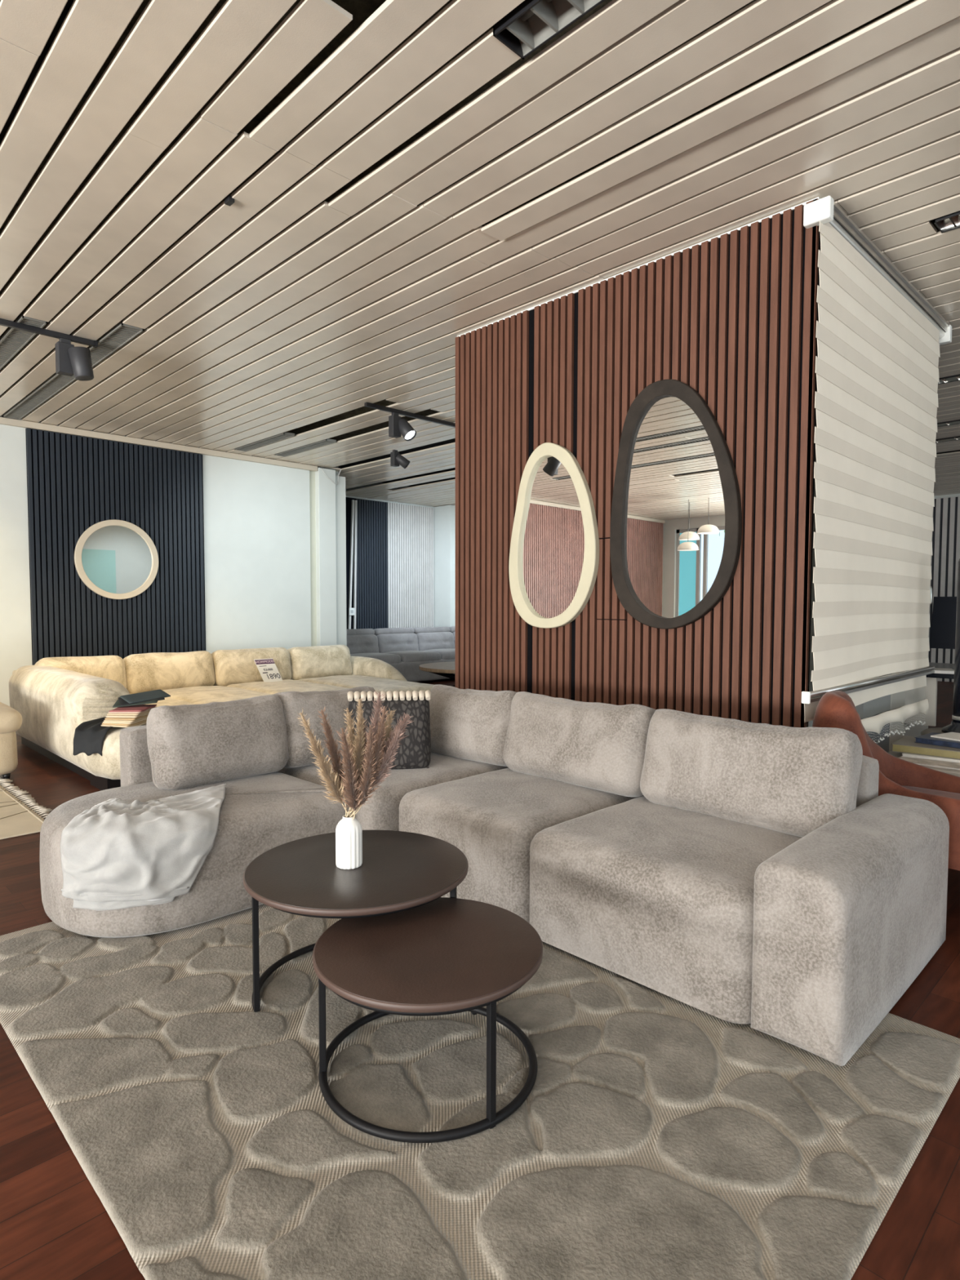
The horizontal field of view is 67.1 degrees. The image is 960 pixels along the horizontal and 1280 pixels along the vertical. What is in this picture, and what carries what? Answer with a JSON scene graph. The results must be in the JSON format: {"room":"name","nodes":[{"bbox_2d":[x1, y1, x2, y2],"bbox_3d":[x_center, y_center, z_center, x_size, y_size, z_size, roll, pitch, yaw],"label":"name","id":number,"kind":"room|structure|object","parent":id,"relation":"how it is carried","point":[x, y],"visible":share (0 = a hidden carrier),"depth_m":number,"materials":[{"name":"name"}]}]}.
{"room":"store","nodes":[
{"label":"store","id":0,"kind":"room"},
{"bbox_2d":[0,392,338,706],"bbox_3d":[-6.216,-0.695,5.216,12.320,3.250,0.200,-3,4,-45],"label":"wall","id":1,"kind":"structure","parent":0,"point":[256,516],"depth_m":8.40,"materials":[{"name":"white paint"}]},
{"bbox_2d":[25,427,205,665],"bbox_3d":[-3.702,-0.609,7.537,1.710,2.860,0.036,-3,4,-45],"label":"cladding","id":2,"kind":"object","parent":1,"relation":"attached to","point":[75,483],"visible":0.6,"depth_m":7.42,"materials":[{"name":"black wood"}]},
{"bbox_2d":[74,520,158,599],"bbox_3d":[-3.728,-0.827,7.453,0.810,0.816,0.030,-3,4,-45],"label":"round mirror","id":3,"kind":"object","parent":2,"relation":"attached to","point":[115,559],"visible":1,"depth_m":7.44,"materials":[{"name":"beige paint"}]},
{"bbox_2d":[0,417,317,471],"bbox_3d":[-6.245,-1.953,4.951,11.790,0.060,0.045,-3,4,-45],"label":"trim","id":4,"kind":"structure","parent":1,"relation":"attached to","point":[6,421],"depth_m":7.62,"materials":[{"name":"beige"}]},
{"bbox_2d":[309,470,316,646],"bbox_3d":[-2.157,-0.718,9.207,0.100,2.920,0.110,-3,4,-45],"label":"trim","id":5,"kind":"structure","parent":1,"relation":"attached to","point":[312,473],"depth_m":9.16,"materials":[{"name":"grey paint"}]},
{"bbox_2d":[315,467,337,645],"bbox_3d":[-2.004,-0.717,9.301,0.250,2.910,0.189,-3,4,-45],"label":"column","id":6,"kind":"structure","parent":1,"relation":"attached to","point":[325,489],"depth_m":9.20,"materials":[{"name":"white paint"}]},
{"bbox_2d":[335,475,346,645],"bbox_3d":[-1.865,-0.695,9.468,0.180,2.850,0.149,-3,4,-45],"label":"trim","id":7,"kind":"structure","parent":1,"relation":"attached to","point":[340,500],"depth_m":9.41,"materials":[{"name":"white paint"}]},
{"bbox_2d":[345,482,433,507],"bbox_3d":[-1.319,-0.992,11.450,3.540,3.250,1.800,-3,4,-45],"label":"wall","id":8,"kind":"structure","parent":0,"point":[377,483],"depth_m":12.01,"materials":[{"name":"white paint"}]},
{"bbox_2d":[345,497,356,629],"bbox_3d":[-2.231,-0.821,11.507,0.630,2.900,0.030,-3,4,-45],"label":"trim","id":9,"kind":"structure","parent":8,"relation":"attached to","point":[348,500],"depth_m":11.59,"materials":[{"name":"black metal"}]},
{"bbox_2d":[355,498,387,629],"bbox_3d":[-1.782,-0.843,11.956,0.640,2.900,0.036,-3,4,-45],"label":"cladding","id":10,"kind":"object","parent":8,"relation":"attached to","point":[371,515],"visible":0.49,"depth_m":11.93,"materials":[{"name":"black wood"}]},
{"bbox_2d":[386,502,433,627],"bbox_3d":[-1.192,-0.870,12.539,1.019,2.900,0.036,-3,4,-45],"label":"cladding","id":11,"kind":"object","parent":8,"relation":"attached to","point":[410,527],"visible":0.56,"depth_m":12.49,"materials":[{"name":"white wood"}]},
{"bbox_2d":[433,504,455,626],"bbox_3d":[0.957,-0.980,11.309,0.300,3.250,4.800,-3,4,-45],"label":"wall","id":12,"kind":"structure","parent":0,"point":[444,517],"depth_m":12.69,"materials":[{"name":"white paint"}]},
{"bbox_2d":[0,0,959,506],"bbox_3d":[0.282,-1.946,4.260,20.041,0.027,13.800,-3,4,-45],"label":"ceiling","id":13,"kind":"structure","parent":0,"point":[887,154],"depth_m":2.95,"materials":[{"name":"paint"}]},
{"bbox_2d":[0,313,47,369],"bbox_3d":[-3.230,-1.990,4.937,0.132,0.024,1.460,-3,4,-45],"label":"ceiling vent","id":14,"kind":"object","parent":13,"relation":"in","point":[13,340],"visible":0.84,"depth_m":4.75,"materials":[{"name":"metal"}]},
{"bbox_2d":[3,373,75,419],"bbox_3d":[-3.716,-2.047,6.092,0.132,0.024,1.870,-3,4,-45],"label":"ceiling vent","id":15,"kind":"object","parent":13,"relation":"in","point":[55,384],"visible":0.91,"depth_m":6.04,"materials":[{"name":"metal"}]},
{"bbox_2d":[0,318,97,347],"bbox_3d":[-3.536,-1.907,3.794,2.820,0.035,0.036,-3,4,-45],"label":"track","id":16,"kind":"object","parent":13,"relation":"attached to","point":[4,322],"visible":1,"depth_m":4.57,"materials":[{"name":"black"}]},
{"bbox_2d":[54,337,93,381],"bbox_3d":[-2.612,-1.805,4.655,0.227,0.252,0.128,0,3,-8],"label":"track spotlight","id":17,"kind":"object","parent":16,"relation":"attached to","point":[70,360],"visible":1,"depth_m":4.62,"materials":[{"name":"grey metal"}]},
{"bbox_2d":[88,320,143,367],"bbox_3d":[-2.606,-1.990,4.969,0.132,0.024,1.230,-3,4,-45],"label":"ceiling vent","id":18,"kind":"object","parent":13,"relation":"in","point":[121,334],"visible":0.64,"depth_m":4.78,"materials":[{"name":"metal"}]},
{"bbox_2d":[235,431,295,451],"bbox_3d":[-2.325,-2.128,7.780,0.132,0.024,1.080,-3,4,-45],"label":"ceiling vent","id":19,"kind":"object","parent":13,"relation":"in","point":[285,435],"visible":0.98,"depth_m":7.74,"materials":[{"name":"metal"}]},
{"bbox_2d":[275,438,336,457],"bbox_3d":[-1.958,-2.142,8.072,0.132,0.024,1.080,-3,4,-45],"label":"ceiling vent","id":20,"kind":"object","parent":13,"relation":"in","point":[326,442],"visible":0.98,"depth_m":8.03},
{"bbox_2d":[390,449,410,468],"bbox_3d":[-0.878,-1.991,7.981,0.216,0.202,0.102,0,3,-6],"label":"track spotlight","id":21,"kind":"object","parent":13,"relation":"hanging from","point":[396,459],"visible":1,"depth_m":7.95,"materials":[{"name":"grey metal"}]},
{"bbox_2d":[364,402,455,427],"bbox_3d":[0.620,-2.094,7.780,4.500,0.035,0.036,-3,4,-45],"label":"track","id":22,"kind":"object","parent":13,"relation":"attached to","point":[366,404],"visible":0.4,"depth_m":6.52,"materials":[{"name":"black"}]},
{"bbox_2d":[388,412,416,440],"bbox_3d":[-0.676,-1.893,6.421,0.190,0.243,0.195,-3,4,-45],"label":"track spotlight","id":23,"kind":"object","parent":22,"relation":"attached to","point":[397,426],"visible":1,"depth_m":6.40,"materials":[{"name":"grey metal"}]},
{"bbox_2d":[0,0,959,441],"bbox_3d":[0.912,-2.148,3.605,4.700,0.060,11.800,-3,4,-45],"label":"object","id":24,"kind":"structure","parent":13,"relation":"attached to","point":[361,11],"depth_m":2.94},
{"bbox_2d":[493,0,605,59],"bbox_3d":[0.562,-1.852,1.763,0.136,0.081,1.350,-3,4,-45],"label":"light","id":25,"kind":"object","parent":13,"relation":"attached to","point":[532,24],"visible":0.88,"depth_m":2.17,"materials":[{"name":"black"}]},
{"bbox_2d":[933,210,959,233],"bbox_3d":[2.386,-1.910,3.013,0.136,0.081,0.830,-3,4,-45],"label":"light","id":26,"kind":"object","parent":13,"relation":"attached to","point":[951,221],"visible":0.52,"depth_m":3.30,"materials":[{"name":"black"}]},
{"bbox_2d":[935,435,959,443],"bbox_3d":[5.249,-2.110,7.191,0.136,0.081,2.160,-3,4,-45],"label":"light","id":27,"kind":"object","parent":13,"relation":"attached to","point":[957,437],"visible":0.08,"depth_m":7.57,"materials":[{"name":"black"}]},
{"bbox_2d":[937,419,959,426],"bbox_3d":[4.766,-2.081,6.575,0.136,0.081,1.560,-3,4,-45],"label":"light","id":28,"kind":"object","parent":13,"relation":"attached to","point":[957,421],"visible":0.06,"depth_m":6.90,"materials":[{"name":"black"}]},
{"bbox_2d":[937,373,959,384],"bbox_3d":[3.764,-2.024,5.377,0.136,0.081,0.660,-3,4,-45],"label":"light","id":29,"kind":"object","parent":13,"relation":"attached to","point":[957,377],"visible":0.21,"depth_m":5.58,"materials":[{"name":"black"}]},
{"bbox_2d":[0,678,959,1279],"bbox_3d":[0.238,1.033,4.439,20.300,0.100,14.100,-3,4,-45],"label":"floor","id":30,"kind":"structure","parent":0,"point":[54,1224],"depth_m":1.54,"materials":[{"name":"wood"}]},
{"bbox_2d":[0,774,52,839],"bbox_3d":[-3.774,0.997,3.836,2.347,0.021,2.118,-3,4,-45],"label":"rug","id":31,"kind":"object","parent":30,"relation":"on","point":[17,819],"visible":0.74,"depth_m":4.12,"materials":[{"name":"beige carpet"}]},
{"bbox_2d":[0,702,22,778],"bbox_3d":[-3.812,0.506,4.911,1.023,0.870,1.104,-3,4,-45],"label":"upholstered armchair","id":32,"kind":"object","parent":31,"relation":"on","point":[11,720],"visible":1,"depth_m":4.85,"materials":[{"name":"beige fabric"}]},
{"bbox_2d":[0,702,22,733],"bbox_3d":[-3.734,0.536,4.851,0.996,0.198,0.906,-3,4,-45],"label":"seat cushion","id":33,"kind":"object","parent":32,"relation":"on","point":[11,720],"depth_m":4.84,"materials":[{"name":"beige fabric"}]},
{"bbox_2d":[8,644,433,790],"bbox_3d":[-1.895,0.505,6.486,3.540,0.745,2.606,-3,4,-45],"label":"velvet sofa","id":34,"kind":"object","parent":30,"relation":"on","point":[52,696],"visible":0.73,"depth_m":6.37,"materials":[{"name":"beige"}]},
{"bbox_2d":[34,655,126,688],"bbox_3d":[-3.470,0.337,6.313,0.694,0.395,0.302,-3,4,-45],"label":"cushion","id":35,"kind":"object","parent":34,"relation":"on","point":[108,667],"depth_m":6.29,"materials":[{"name":"beige fabric"}]},
{"bbox_2d":[72,717,113,755],"bbox_3d":[-2.417,0.612,4.709,0.244,0.196,0.454,1,3,11],"label":"cloth","id":36,"kind":"object","parent":34,"relation":"on","point":[89,735],"visible":0.7,"depth_m":4.52,"materials":[{"name":"black"}]},
{"bbox_2d":[101,688,170,727],"bbox_3d":[-2.278,0.448,4.795,0.318,0.193,0.462,1,3,15],"label":"book","id":37,"kind":"object","parent":34,"relation":"on","point":[132,709],"visible":0.89,"depth_m":4.70,"materials":[{"name":"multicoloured paper"}]},
{"bbox_2d":[123,650,215,693],"bbox_3d":[-2.932,0.313,6.849,0.814,0.400,0.309,-3,4,-45],"label":"cushion","id":38,"kind":"object","parent":34,"relation":"on","point":[145,672],"depth_m":6.72,"materials":[{"name":"beige fabric"}]},
{"bbox_2d":[161,685,267,704],"bbox_3d":[-2.247,0.540,6.272,0.772,0.171,1.608,-3,4,-45],"label":"seat cushion","id":39,"kind":"object","parent":34,"relation":"on","point":[186,695],"depth_m":6.24,"materials":[{"name":"beige fabric"}]},
{"bbox_2d":[211,647,291,686],"bbox_3d":[-2.341,0.286,7.432,0.834,0.399,0.303,-3,4,-45],"label":"cushion","id":40,"kind":"object","parent":34,"relation":"on","point":[230,667],"depth_m":7.24,"materials":[{"name":"beige fabric"}]},
{"bbox_2d":[253,657,282,682],"bbox_3d":[-2.138,0.311,7.320,0.290,0.241,0.073,-3,4,-45],"label":"price card","id":41,"kind":"object","parent":34,"relation":"on","point":[267,668],"visible":0.99,"depth_m":7.32,"materials":[{"name":"white paper"}]},
{"bbox_2d":[226,679,349,693],"bbox_3d":[-1.701,0.514,6.814,0.773,0.170,1.614,-3,4,-45],"label":"seat cushion","id":42,"kind":"object","parent":34,"relation":"on","point":[254,685],"depth_m":6.89,"materials":[{"name":"beige fabric"}]},
{"bbox_2d":[287,644,351,679],"bbox_3d":[-1.770,0.260,7.991,0.754,0.394,0.310,-3,4,-45],"label":"cushion","id":43,"kind":"object","parent":34,"relation":"on","point":[317,661],"depth_m":7.85,"materials":[{"name":"beige fabric"}]},
{"bbox_2d":[297,675,433,693],"bbox_3d":[-1.155,0.488,7.355,0.765,0.171,1.608,-3,4,-45],"label":"seat cushion","id":44,"kind":"object","parent":34,"relation":"on","point":[384,682],"depth_m":7.21,"materials":[{"name":"beige fabric"}]},
{"bbox_2d":[347,499,354,629],"bbox_3d":[-2.071,-0.805,11.581,0.154,2.860,0.030,-3,4,-45],"label":"strip","id":45,"kind":"object","parent":30,"relation":"on","point":[353,500],"visible":0.64,"depth_m":11.56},
{"bbox_2d":[353,500,356,629],"bbox_3d":[-2.011,-0.807,11.641,0.084,2.860,0.030,-3,4,-45],"label":"strip","id":46,"kind":"object","parent":30,"relation":"on","point":[355,501],"visible":0.64,"depth_m":11.62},
{"bbox_2d":[346,626,455,681],"bbox_3d":[-1.125,0.205,11.351,2.604,0.789,1.100,-3,4,-45],"label":"recliner sofa","id":47,"kind":"object","parent":30,"relation":"on","point":[405,649],"visible":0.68,"depth_m":11.03,"materials":[{"name":"grey fabric"}]},
{"bbox_2d":[346,634,378,653],"bbox_3d":[-1.861,0.101,10.783,0.768,0.354,0.300,-3,4,-45],"label":"cushion","id":48,"kind":"object","parent":47,"relation":"on","point":[356,643],"depth_m":10.74,"materials":[{"name":"grey fabric"}]},
{"bbox_2d":[350,653,400,663],"bbox_3d":[-1.617,0.288,10.545,0.768,0.190,0.620,-3,4,-45],"label":"seat cushion","id":49,"kind":"object","parent":47,"relation":"on","point":[388,658],"depth_m":10.43,"materials":[{"name":"grey fabric"}]},
{"bbox_2d":[376,632,418,653],"bbox_3d":[-1.306,0.075,11.330,0.768,0.354,0.300,-3,4,-45],"label":"cushion","id":50,"kind":"object","parent":47,"relation":"on","point":[387,642],"depth_m":11.19,"materials":[{"name":"grey fabric"}]},
{"bbox_2d":[384,650,440,662],"bbox_3d":[-1.062,0.263,11.092,0.768,0.190,0.620,-3,4,-45],"label":"seat cushion","id":51,"kind":"object","parent":47,"relation":"on","point":[406,655],"depth_m":10.89,"materials":[{"name":"grey fabric"}]},
{"bbox_2d":[416,631,454,650],"bbox_3d":[-0.750,0.050,11.878,0.768,0.354,0.300,-3,4,-45],"label":"cushion","id":52,"kind":"object","parent":47,"relation":"on","point":[427,641],"depth_m":11.73,"materials":[{"name":"grey fabric"}]},
{"bbox_2d":[424,648,455,659],"bbox_3d":[-0.507,0.237,11.640,0.768,0.190,0.620,-3,4,-45],"label":"seat cushion","id":53,"kind":"object","parent":47,"relation":"on","point":[446,653],"depth_m":11.31,"materials":[{"name":"grey fabric"}]},
{"bbox_2d":[418,661,455,687],"bbox_3d":[-0.097,0.540,9.500,1.400,0.413,1.400,-3,4,-45],"label":"wooden table","id":54,"kind":"object","parent":30,"relation":"on","point":[447,669],"visible":0.35,"depth_m":9.31,"materials":[{"name":"brown wood"}]},
{"bbox_2d":[0,903,959,1279],"bbox_3d":[-0.232,1.082,2.249,1.875,0.014,2.625,-3,4,-45],"label":"rug","id":55,"kind":"object","parent":30,"relation":"on","point":[656,1135],"visible":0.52,"depth_m":1.66,"materials":[{"name":"carpet"}]},
{"bbox_2d":[243,830,468,1012],"bbox_3d":[-0.375,0.884,2.239,0.676,0.392,0.676,-3,4,-45],"label":"coffee table","id":56,"kind":"object","parent":55,"relation":"on","point":[399,871],"visible":0.73,"depth_m":2.12,"materials":[{"name":"brown laminate"}]},
{"bbox_2d":[335,813,362,869],"bbox_3d":[-0.400,0.612,2.208,0.079,0.154,0.079,0,3,0],"label":"vase","id":57,"kind":"object","parent":56,"relation":"on","point":[348,831],"visible":0.95,"depth_m":2.18,"materials":[{"name":"white ceramic"}]},
{"bbox_2d":[297,707,350,816],"bbox_3d":[-0.471,0.422,2.180,0.163,0.435,0.084,0,3,-5],"label":"stem","id":58,"kind":"object","parent":57,"relation":"in","point":[332,782],"visible":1,"depth_m":2.17,"materials":[{"name":"beige plant"}]},
{"bbox_2d":[317,706,346,816],"bbox_3d":[-0.456,0.421,2.238,0.122,0.432,0.070,1,3,19],"label":"stem","id":59,"kind":"object","parent":57,"relation":"in","point":[333,752],"visible":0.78,"depth_m":2.23,"materials":[{"name":"beige plant"}]},
{"bbox_2d":[335,728,364,819],"bbox_3d":[-0.383,0.447,2.170,0.095,0.387,0.088,-3,4,-45],"label":"stem","id":60,"kind":"object","parent":57,"relation":"in","point":[351,785],"visible":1,"depth_m":2.16,"materials":[{"name":"brown plant"}]},
{"bbox_2d":[342,708,360,817],"bbox_3d":[-0.388,0.421,2.232,0.069,0.433,0.077,0,3,-9],"label":"stem","id":61,"kind":"object","parent":57,"relation":"in","point":[349,723],"visible":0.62,"depth_m":2.23,"materials":[{"name":"brown plant"}]},
{"bbox_2d":[346,698,365,817],"bbox_3d":[-0.372,0.408,2.203,0.067,0.461,0.060,-3,4,-45],"label":"stem","id":62,"kind":"object","parent":57,"relation":"in","point":[359,743],"visible":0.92,"depth_m":2.20,"materials":[{"name":"beige plant"}]},
{"bbox_2d":[347,724,377,817],"bbox_3d":[-0.351,0.444,2.180,0.068,0.391,0.115,-3,4,-45],"label":"stem","id":63,"kind":"object","parent":57,"relation":"in","point":[366,786],"visible":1,"depth_m":2.15,"materials":[{"name":"brown plant"}]},
{"bbox_2d":[350,688,385,811],"bbox_3d":[-0.341,0.392,2.214,0.114,0.492,0.085,-3,4,-45],"label":"stem","id":64,"kind":"object","parent":57,"relation":"in","point":[376,718],"visible":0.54,"depth_m":2.21,"materials":[{"name":"brown plant"}]},
{"bbox_2d":[349,706,388,817],"bbox_3d":[-0.334,0.417,2.178,0.120,0.446,0.068,-1,3,-13],"label":"stem","id":65,"kind":"object","parent":57,"relation":"in","point":[378,751],"visible":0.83,"depth_m":2.17,"materials":[{"name":"brown plant"}]},
{"bbox_2d":[350,709,395,815],"bbox_3d":[-0.328,0.424,2.234,0.150,0.426,0.071,-1,3,-18],"label":"stem","id":66,"kind":"object","parent":57,"relation":"in","point":[388,720],"visible":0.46,"depth_m":2.24,"materials":[{"name":"brown plant"}]},
{"bbox_2d":[345,727,404,817],"bbox_3d":[-0.316,0.450,2.198,0.178,0.379,0.067,1,3,17],"label":"stem","id":67,"kind":"object","parent":57,"relation":"in","point":[387,760],"visible":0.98,"depth_m":2.18,"materials":[{"name":"brown plant"}]},
{"bbox_2d":[351,712,413,817],"bbox_3d":[-0.299,0.430,2.221,0.190,0.416,0.087,-1,3,-29],"label":"stem","id":68,"kind":"object","parent":57,"relation":"in","point":[402,725],"visible":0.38,"depth_m":2.22,"materials":[{"name":"brown plant"}]},
{"bbox_2d":[312,897,542,1142],"bbox_3d":[-0.131,0.936,1.858,0.580,0.327,0.580,-3,4,-45],"label":"coffee table","id":69,"kind":"object","parent":55,"relation":"on","point":[441,956],"visible":0.92,"depth_m":1.76,"materials":[{"name":"brown laminate"}]},
{"bbox_2d":[39,684,949,1066],"bbox_3d":[-0.150,0.672,2.811,2.274,0.781,2.913,-3,4,-45],"label":"sofa","id":70,"kind":"object","parent":30,"relation":"on","point":[760,875],"visible":0.85,"depth_m":2.56,"materials":[{"name":"grey"}]},
{"bbox_2d":[60,783,226,911],"bbox_3d":[-1.271,0.773,2.786,0.539,0.319,0.580,-1,3,-17],"label":"throw blanket","id":71,"kind":"object","parent":70,"relation":"on","point":[117,853],"visible":1,"depth_m":2.56,"materials":[{"name":"white fabric"}]},
{"bbox_2d":[146,694,288,790],"bbox_3d":[-1.183,0.461,3.310,0.625,0.376,0.280,-3,4,-45],"label":"cushion","id":72,"kind":"object","parent":70,"relation":"on","point":[191,747],"depth_m":3.18,"materials":[{"name":"fabric"}]},
{"bbox_2d":[273,686,374,768],"bbox_3d":[-0.781,0.439,3.733,0.604,0.388,0.283,-3,4,-45],"label":"cushion","id":73,"kind":"object","parent":70,"relation":"on","point":[298,755],"depth_m":3.55,"materials":[{"name":"fabric"}]},
{"bbox_2d":[346,690,431,769],"bbox_3d":[-0.444,0.444,3.560,0.410,0.390,0.199,0,3,-7],"label":"throw pillow","id":74,"kind":"object","parent":70,"relation":"on","point":[414,752],"visible":0.62,"depth_m":3.52,"materials":[{"name":"black fabric"}]},
{"bbox_2d":[428,684,516,766],"bbox_3d":[-0.037,0.438,3.786,0.289,0.390,0.631,-3,4,-45],"label":"cushion","id":75,"kind":"object","parent":70,"relation":"on","point":[468,727],"depth_m":3.66,"materials":[{"name":"fabric"}]},
{"bbox_2d":[502,691,656,796],"bbox_3d":[0.437,0.457,3.277,0.288,0.395,0.773,-3,4,-45],"label":"cushion","id":76,"kind":"object","parent":70,"relation":"on","point":[591,748],"depth_m":3.13,"materials":[{"name":"fabric"}]},
{"bbox_2d":[640,708,862,837],"bbox_3d":[0.986,0.490,2.725,0.286,0.394,0.795,-3,4,-45],"label":"cushion","id":77,"kind":"object","parent":70,"relation":"on","point":[765,779],"depth_m":2.59,"materials":[{"name":"fabric"}]},
{"bbox_2d":[812,690,959,871],"bbox_3d":[1.987,0.645,2.882,0.795,0.843,1.137,-3,4,-45],"label":"sofa","id":78,"kind":"object","parent":30,"relation":"on","point":[835,708],"visible":0.37,"depth_m":2.94,"materials":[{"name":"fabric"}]},
{"bbox_2d":[888,751,959,777],"bbox_3d":[3.005,0.816,3.674,1.520,0.420,1.440,-3,4,-45],"label":"table","id":79,"kind":"object","parent":30,"relation":"on","point":[897,754],"visible":0.04,"depth_m":3.44,"materials":[{"name":"beige laminate"}]},
{"bbox_2d":[897,755,959,770],"bbox_3d":[2.305,0.605,3.519,0.460,0.012,0.220,3,4,42],"label":"magazine","id":80,"kind":"object","parent":79,"relation":"on","point":[926,762],"visible":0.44,"depth_m":3.52,"materials":[{"name":"paper"}]},
{"bbox_2d":[902,752,959,763],"bbox_3d":[2.426,0.585,3.666,0.460,0.013,0.340,2,4,37],"label":"magazine","id":81,"kind":"object","parent":80,"relation":"on","point":[909,755],"visible":0.38,"depth_m":3.60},
{"bbox_2d":[891,735,959,759],"bbox_3d":[2.384,0.556,3.694,0.440,0.040,0.300,3,4,41],"label":"book","id":82,"kind":"object","parent":81,"relation":"on","point":[907,744],"visible":0.82,"depth_m":3.65,"materials":[{"name":"paper"}]},
{"bbox_2d":[915,732,959,748],"bbox_3d":[2.455,0.521,3.706,0.240,0.026,0.330,-2,4,-39],"label":"book","id":83,"kind":"object","parent":82,"relation":"on","point":[924,739],"visible":0.75,"depth_m":3.70,"materials":[{"name":"paper"}]},
{"bbox_2d":[930,732,959,741],"bbox_3d":[2.511,0.505,3.690,0.210,0.007,0.300,-2,3,-31],"label":"magazine","id":84,"kind":"object","parent":83,"relation":"on","point":[949,735],"visible":1,"depth_m":3.75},
{"bbox_2d":[920,727,943,735],"bbox_3d":[2.722,0.555,4.077,0.410,0.060,0.410,-3,4,-45],"label":"pedestal","id":85,"kind":"object","parent":79,"relation":"on","point":[937,730],"visible":0.27,"depth_m":4.15,"materials":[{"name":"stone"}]},
{"bbox_2d":[941,559,959,733],"bbox_3d":[2.723,0.034,4.052,0.210,0.980,0.210,-3,4,-45],"label":"column","id":86,"kind":"structure","parent":85,"relation":"on","point":[954,726],"depth_m":4.05,"materials":[{"name":"black"}]},
{"bbox_2d":[903,662,954,737],"bbox_3d":[3.629,0.589,5.004,1.050,0.745,1.270,-3,4,-45],"label":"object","id":87,"kind":"object","parent":30,"relation":"on","point":[929,691],"visible":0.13,"depth_m":4.96,"materials":[{"name":"grey"}]},
{"bbox_2d":[929,596,956,669],"bbox_3d":[3.316,-0.041,4.971,0.200,0.514,0.370,-3,4,-45],"label":"monitor","id":88,"kind":"object","parent":87,"relation":"on","point":[943,631],"visible":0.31,"depth_m":5.02,"materials":[{"name":"black"}]},
{"bbox_2d":[933,667,954,674],"bbox_3d":[3.114,0.209,4.918,0.180,0.020,0.220,1,3,25],"label":"folder","id":89,"kind":"object","parent":87,"relation":"on","point":[937,670],"visible":0.5,"depth_m":4.82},
{"bbox_2d":[808,247,821,727],"bbox_3d":[1.265,-0.625,4.610,1.788,3.200,2.160,-3,4,-45],"label":"wall partition","id":90,"kind":"structure","parent":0,"point":[813,598],"depth_m":3.41,"materials":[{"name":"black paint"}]},
{"bbox_2d":[455,309,533,693],"bbox_3d":[0.079,-0.481,4.516,0.038,2.917,0.651,-3,4,-45],"label":"cladding","id":91,"kind":"object","parent":90,"relation":"attached to","point":[495,362],"visible":0.61,"depth_m":4.49,"materials":[{"name":"brown wood"}]},
{"bbox_2d":[532,292,577,700],"bbox_3d":[0.423,-0.463,4.167,0.038,2.917,0.322,-3,4,-45],"label":"cladding","id":92,"kind":"object","parent":90,"relation":"attached to","point":[556,322],"visible":0.47,"depth_m":4.11,"materials":[{"name":"brown wood"}]},
{"bbox_2d":[508,442,599,627],"bbox_3d":[0.408,-0.594,4.121,0.038,1.054,0.637,-3,4,-45],"label":"mirror","id":93,"kind":"object","parent":92,"relation":"attached to","point":[553,563],"visible":1,"depth_m":4.12,"materials":[{"name":"beige paint"}]},
{"bbox_2d":[520,456,584,618],"bbox_3d":[0.413,-0.585,4.127,0.001,0.929,0.494,-3,4,-45],"label":"mirror glass","id":94,"kind":"object","parent":93,"relation":"attached to","point":[553,542],"depth_m":4.13,"materials":[{"name":"mirror"}]},
{"bbox_2d":[457,196,820,336],"bbox_3d":[0.652,-1.914,3.878,0.026,0.011,2.255,-3,4,-45],"label":"trim","id":95,"kind":"structure","parent":90,"relation":"attached to","point":[818,197],"depth_m":3.62,"materials":[{"name":"white plastic"}]},
{"bbox_2d":[574,198,820,727],"bbox_3d":[0.988,-0.434,3.596,0.038,2.917,1.278,-3,4,-45],"label":"cladding","id":96,"kind":"object","parent":90,"relation":"attached to","point":[732,317],"visible":0.56,"depth_m":3.38,"materials":[{"name":"brown wood"}]},
{"bbox_2d":[609,378,742,629],"bbox_3d":[0.946,-0.668,3.572,0.038,1.229,0.709,-3,4,-45],"label":"mirror","id":97,"kind":"object","parent":96,"relation":"attached to","point":[676,531],"visible":1,"depth_m":3.57,"materials":[{"name":"brown wood"}]},
{"bbox_2d":[624,395,724,617],"bbox_3d":[0.955,-0.657,3.574,0.001,1.104,0.573,-3,4,-45],"label":"mirror glass","id":98,"kind":"object","parent":97,"relation":"attached to","point":[674,518],"depth_m":3.58,"materials":[{"name":"mirror"}]},
{"bbox_2d":[855,673,891,752],"bbox_3d":[2.274,0.524,4.188,0.480,0.950,0.040,-3,4,-45],"label":"trim","id":99,"kind":"structure","parent":90,"relation":"attached to","point":[877,706],"depth_m":4.18,"materials":[{"name":"grey paint"}]},
{"bbox_2d":[801,195,951,744],"bbox_3d":[2.094,-0.661,3.791,2.106,2.454,0.146,-3,4,-45],"label":"zebra blind","id":100,"kind":"object","parent":90,"relation":"attached to","point":[879,340],"visible":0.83,"depth_m":3.59,"materials":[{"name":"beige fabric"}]},
{"bbox_2d":[888,671,905,751],"bbox_3d":[2.528,0.511,4.464,0.270,0.950,0.085,-3,4,-45],"label":"trim","id":101,"kind":"structure","parent":90,"relation":"attached to","point":[897,700],"depth_m":4.41,"materials":[{"name":"beige"}]},
{"bbox_2d":[933,493,959,498],"bbox_3d":[9.132,-0.884,9.686,0.150,3.250,9.000,-3,4,-45],"label":"wall","id":102,"kind":"structure","parent":0,"point":[953,495],"depth_m":11.35,"materials":[{"name":"white paint"}]},
{"bbox_2d":[928,496,959,682],"bbox_3d":[7.968,-0.752,10.723,0.040,2.880,5.900,-3,4,-45],"label":"cladding","id":103,"kind":"object","parent":102,"relation":"attached to","point":[945,557],"visible":0.11,"depth_m":11.36,"materials":[{"name":"grey wood"}]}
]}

